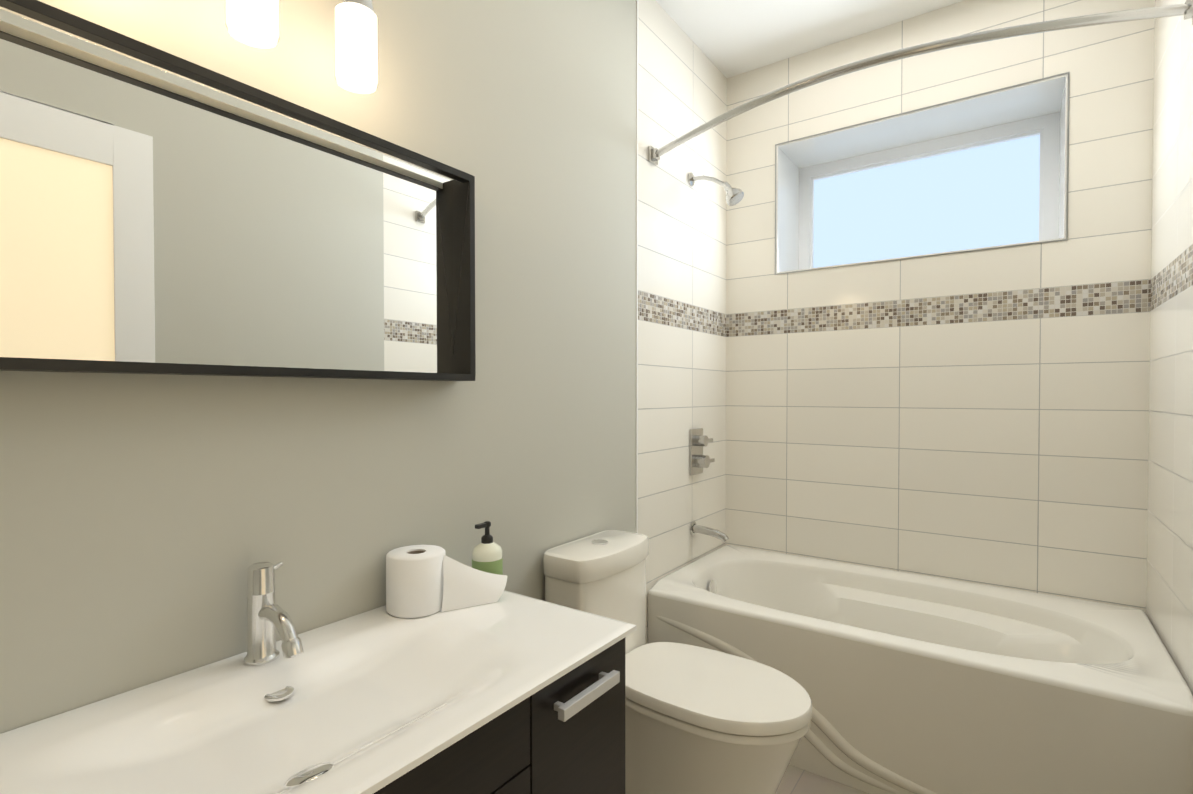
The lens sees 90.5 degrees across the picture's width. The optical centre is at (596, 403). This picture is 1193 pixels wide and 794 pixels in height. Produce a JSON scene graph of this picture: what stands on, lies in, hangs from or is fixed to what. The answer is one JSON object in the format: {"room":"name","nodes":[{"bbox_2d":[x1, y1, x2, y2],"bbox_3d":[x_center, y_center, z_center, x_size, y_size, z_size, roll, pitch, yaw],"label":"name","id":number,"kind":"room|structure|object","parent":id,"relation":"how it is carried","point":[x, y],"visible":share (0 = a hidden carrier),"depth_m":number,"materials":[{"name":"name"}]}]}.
{"room":"bathroom","nodes":[
{"label":"bathroom","id":0,"kind":"room"},
{"bbox_2d":[0,0,635,733],"bbox_3d":[-0.632,-0.168,1.205,0.120,2.754,2.531,1,1,35],"label":"wall","id":1,"kind":"structure","parent":0,"point":[146,520],"depth_m":1.29,"materials":[{"name":"grey paint"}]},
{"bbox_2d":[0,0,475,380],"bbox_3d":[-0.624,-0.299,1.050,0.070,0.501,1.031,1,1,35],"label":"mirror","id":2,"kind":"object","parent":1,"relation":"attached to","point":[153,220],"visible":1,"depth_m":1.01,"materials":[{"name":"black mirror"}]},
{"bbox_2d":[225,0,378,94],"bbox_3d":[-0.603,-0.772,1.012,0.139,0.312,0.565,1,1,35],"label":"light","id":3,"kind":"object","parent":1,"relation":"attached to","point":[254,23],"visible":1,"depth_m":1.11,"materials":[{"name":"white glass"}]},
{"bbox_2d":[636,0,637,532],"bbox_3d":[0.150,-0.183,2.199,0.004,2.754,0.008,1,1,35],"label":"trim","id":4,"kind":"structure","parent":1,"relation":"attached to","point":[636,266],"depth_m":2.19,"materials":[{"name":"white"}]},
{"bbox_2d":[638,0,726,643],"bbox_3d":[0.341,-0.188,2.575,0.120,2.754,0.830,1,1,35],"label":"wall tiles","id":5,"kind":"structure","parent":1,"relation":"attached to","point":[682,90],"depth_m":2.47,"materials":[{"name":"white tile"}]},
{"bbox_2d":[690,428,714,475],"bbox_3d":[0.467,0.213,2.603,0.057,0.200,0.138,1,1,35],"label":"shower valve","id":6,"kind":"object","parent":5,"relation":"attached to","point":[699,460],"visible":1,"depth_m":2.58,"materials":[{"name":"silver metal"}]},
{"bbox_2d":[689,521,728,542],"bbox_3d":[0.490,0.555,2.545,0.168,0.072,0.060,1,1,35],"label":"tub spout","id":7,"kind":"object","parent":5,"relation":"attached to","point":[705,530],"visible":1,"depth_m":2.54,"materials":[{"name":"silver metal"}]},
{"bbox_2d":[688,172,743,205],"bbox_3d":[0.502,-0.904,2.481,0.237,0.174,0.076,1,1,35],"label":"shower head","id":8,"kind":"object","parent":5,"relation":"attached to","point":[734,196],"visible":1,"depth_m":2.44},
{"bbox_2d":[648,0,1192,165],"bbox_3d":[0.813,-0.968,1.811,1.518,0.101,0.295,1,1,35],"label":"shower rod","id":9,"kind":"object","parent":5,"relation":"attached to","point":[1185,9],"visible":1,"depth_m":1.59,"materials":[{"name":"silver metal"}]},
{"bbox_2d":[656,0,963,77],"bbox_3d":[0.311,-1.583,1.096,1.760,0.080,3.681,1,1,35],"label":"ceiling","id":10,"kind":"structure","parent":0,"point":[730,38],"depth_m":2.43,"materials":[{"name":"white paint"}]},
{"bbox_2d":[776,765,868,793],"bbox_3d":[0.311,1.250,1.139,1.760,0.080,3.681,1,1,35],"label":"floor","id":11,"kind":"structure","parent":0,"point":[795,780],"depth_m":1.85,"materials":[{"name":"tile"}]},
{"bbox_2d":[0,590,636,793],"bbox_3d":[-0.425,0.837,0.944,0.533,0.753,1.050,1,1,35],"label":"bathroom vanity","id":12,"kind":"object","parent":11,"relation":"on","point":[507,692],"visible":0.9,"depth_m":0.95,"materials":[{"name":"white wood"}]},
{"bbox_2d":[244,562,303,665],"bbox_3d":[-0.556,0.373,1.037,0.153,0.170,0.072,1,1,35],"label":"faucet","id":13,"kind":"object","parent":12,"relation":"on","point":[267,616],"visible":0.98,"depth_m":1.04,"materials":[{"name":"silver metal"}]},
{"bbox_2d":[264,686,293,701],"bbox_3d":[-0.534,0.487,0.994,0.046,0.006,0.046,1,1,35],"label":"sink drain","id":14,"kind":"object","parent":12,"relation":"attached to","point":[285,692],"visible":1,"depth_m":0.98,"materials":[{"name":"silver metal"}]},
{"bbox_2d":[386,545,506,617],"bbox_3d":[-0.342,0.391,1.338,0.184,0.126,0.240,1,1,35],"label":"toilet roll","id":15,"kind":"object","parent":12,"relation":"on","point":[423,580],"visible":1,"depth_m":1.28,"materials":[{"name":"white paper"}]},
{"bbox_2d":[472,521,502,574],"bbox_3d":[-0.261,0.368,1.415,0.073,0.169,0.073,1,1,35],"label":"soap bottle","id":16,"kind":"object","parent":12,"relation":"on","point":[487,554],"visible":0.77,"depth_m":1.39,"materials":[{"name":"white plastic"}]},
{"bbox_2d":[543,530,811,793],"bbox_3d":[0.238,0.818,1.694,0.730,0.768,0.388,1,1,35],"label":"toilet","id":17,"kind":"object","parent":11,"relation":"on","point":[700,720],"visible":0.81,"depth_m":1.59,"materials":[{"name":"white ceramic"}]},
{"bbox_2d":[648,545,1192,793],"bbox_3d":[1.025,0.946,2.139,1.512,0.498,0.769,1,1,35],"label":"bathtub","id":18,"kind":"object","parent":11,"relation":"on","point":[910,683],"visible":0.79,"depth_m":1.82,"materials":[{"name":"white ceramic"}]},
{"bbox_2d":[709,579,716,593],"bbox_3d":[0.499,0.791,2.532,0.018,0.068,0.068,1,1,35],"label":"overflow drain","id":19,"kind":"object","parent":18,"relation":"attached to","point":[712,586],"visible":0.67,"depth_m":2.52,"materials":[{"name":"silver metal"}]},
{"bbox_2d":[725,0,1154,613],"bbox_3d":[1.381,-0.189,2.622,1.760,2.754,0.450,1,1,35],"label":"wall tile","id":20,"kind":"structure","parent":0,"point":[981,416],"depth_m":2.31,"materials":[{"name":"white tile"}]},
{"bbox_2d":[775,72,1069,274],"bbox_3d":[1.366,-0.890,2.576,1.061,0.599,0.383,1,1,35],"label":"window","id":21,"kind":"structure","parent":20,"relation":"attached to","point":[997,185],"depth_m":2.63,"materials":[{"name":"glass"}]},
{"bbox_2d":[1146,0,1192,695],"bbox_3d":[1.669,-0.174,1.612,0.120,2.754,0.861,1,1,35],"label":"wall tiles","id":22,"kind":"structure","parent":0,"point":[1169,600],"depth_m":1.71,"materials":[{"name":"white tile"}]}
]}

